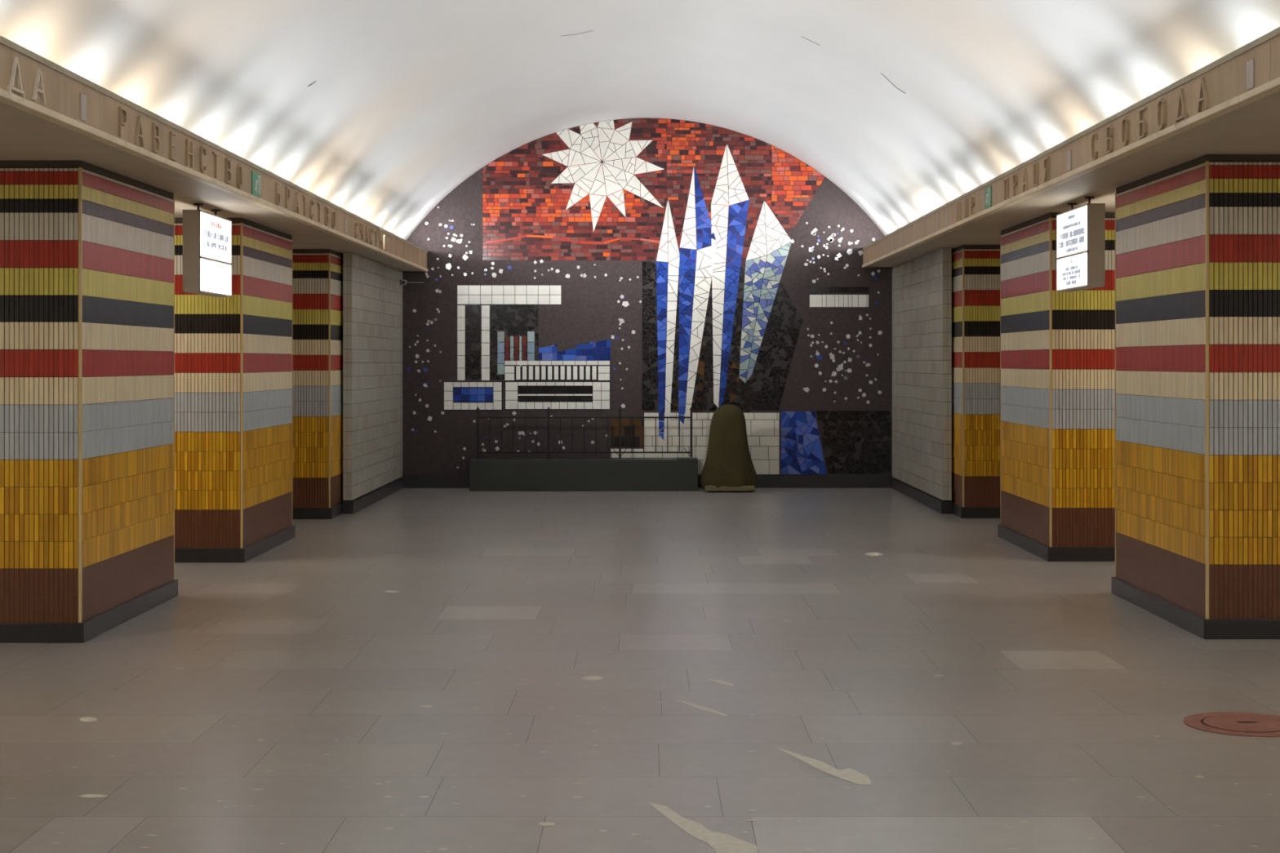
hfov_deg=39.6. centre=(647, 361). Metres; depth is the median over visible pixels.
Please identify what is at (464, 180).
wall
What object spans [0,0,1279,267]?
ceiling
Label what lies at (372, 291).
wall
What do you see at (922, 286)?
wall
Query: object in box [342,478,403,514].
baseboard
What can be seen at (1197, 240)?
pillar
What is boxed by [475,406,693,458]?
metal railing
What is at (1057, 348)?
pillar
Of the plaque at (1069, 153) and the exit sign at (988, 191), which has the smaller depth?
the plaque at (1069, 153)
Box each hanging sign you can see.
[182,203,231,297]
[1056,196,1105,291]
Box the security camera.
[400,280,423,285]
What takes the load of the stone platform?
on the floor
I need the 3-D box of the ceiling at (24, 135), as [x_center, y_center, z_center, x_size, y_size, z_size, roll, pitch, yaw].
[-4.925,-1.185,6.300,4.150,0.070,32.600,0,0,0]
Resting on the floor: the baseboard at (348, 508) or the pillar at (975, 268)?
the pillar at (975, 268)
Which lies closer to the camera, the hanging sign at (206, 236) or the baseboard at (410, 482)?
the hanging sign at (206, 236)
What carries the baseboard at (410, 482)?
attached to the wall at (464, 180)
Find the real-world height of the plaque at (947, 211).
0.130 m
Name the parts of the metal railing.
post, post, rail, rail, post, post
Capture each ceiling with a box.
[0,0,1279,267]
[0,101,420,271]
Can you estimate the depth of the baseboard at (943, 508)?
19.97 m
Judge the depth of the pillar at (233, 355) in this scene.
14.19 m
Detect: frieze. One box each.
[0,35,427,271]
[862,26,1279,267]
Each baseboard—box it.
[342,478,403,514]
[404,475,890,488]
[891,478,951,514]
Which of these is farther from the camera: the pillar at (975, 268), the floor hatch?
the pillar at (975, 268)
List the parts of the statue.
board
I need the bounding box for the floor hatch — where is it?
[1183,711,1279,737]
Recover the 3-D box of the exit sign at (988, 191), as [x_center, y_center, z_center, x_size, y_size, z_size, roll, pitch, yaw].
[2.733,-1.315,14.260,0.014,0.170,0.260,0,0,0]
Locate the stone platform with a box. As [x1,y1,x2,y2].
[469,457,697,491]
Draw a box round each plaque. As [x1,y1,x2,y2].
[80,93,86,121]
[344,217,346,232]
[946,211,947,226]
[1067,150,1071,171]
[1246,58,1253,89]
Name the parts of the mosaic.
black glass panel, striped panel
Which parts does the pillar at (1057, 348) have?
edge trim, edge trim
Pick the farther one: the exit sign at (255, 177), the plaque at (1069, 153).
the exit sign at (255, 177)
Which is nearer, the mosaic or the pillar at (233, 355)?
the pillar at (233, 355)
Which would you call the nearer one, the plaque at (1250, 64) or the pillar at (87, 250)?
the plaque at (1250, 64)
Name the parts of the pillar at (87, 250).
edge trim, edge trim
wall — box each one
[342,253,402,502]
[401,180,893,478]
[892,248,951,502]
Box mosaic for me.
[402,117,892,487]
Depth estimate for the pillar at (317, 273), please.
18.10 m
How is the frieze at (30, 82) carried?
attached to the ceiling at (378, 110)
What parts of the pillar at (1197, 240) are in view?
edge trim, edge trim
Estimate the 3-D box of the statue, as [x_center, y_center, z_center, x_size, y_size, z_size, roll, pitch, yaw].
[1.004,1.062,21.997,0.716,1.075,0.556,0,0,0]
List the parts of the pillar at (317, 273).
edge trim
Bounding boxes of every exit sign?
[251,170,260,197]
[984,185,991,209]
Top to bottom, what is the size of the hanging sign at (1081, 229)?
0.659 m
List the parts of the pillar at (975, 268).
edge trim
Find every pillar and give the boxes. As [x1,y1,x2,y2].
[0,160,177,643]
[174,217,295,562]
[293,248,342,519]
[951,244,999,518]
[997,212,1115,561]
[1111,154,1279,639]
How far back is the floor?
8.41 m
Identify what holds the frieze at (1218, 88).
attached to the ceiling at (378, 110)
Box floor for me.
[0,487,1279,852]
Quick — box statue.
[699,404,757,492]
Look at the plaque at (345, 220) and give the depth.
16.47 m
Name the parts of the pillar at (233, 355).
edge trim, edge trim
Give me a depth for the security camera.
22.28 m
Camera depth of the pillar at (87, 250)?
10.19 m
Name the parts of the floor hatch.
lid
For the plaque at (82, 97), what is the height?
0.130 m
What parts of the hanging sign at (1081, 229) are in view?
panel, panel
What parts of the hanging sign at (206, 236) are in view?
panel, panel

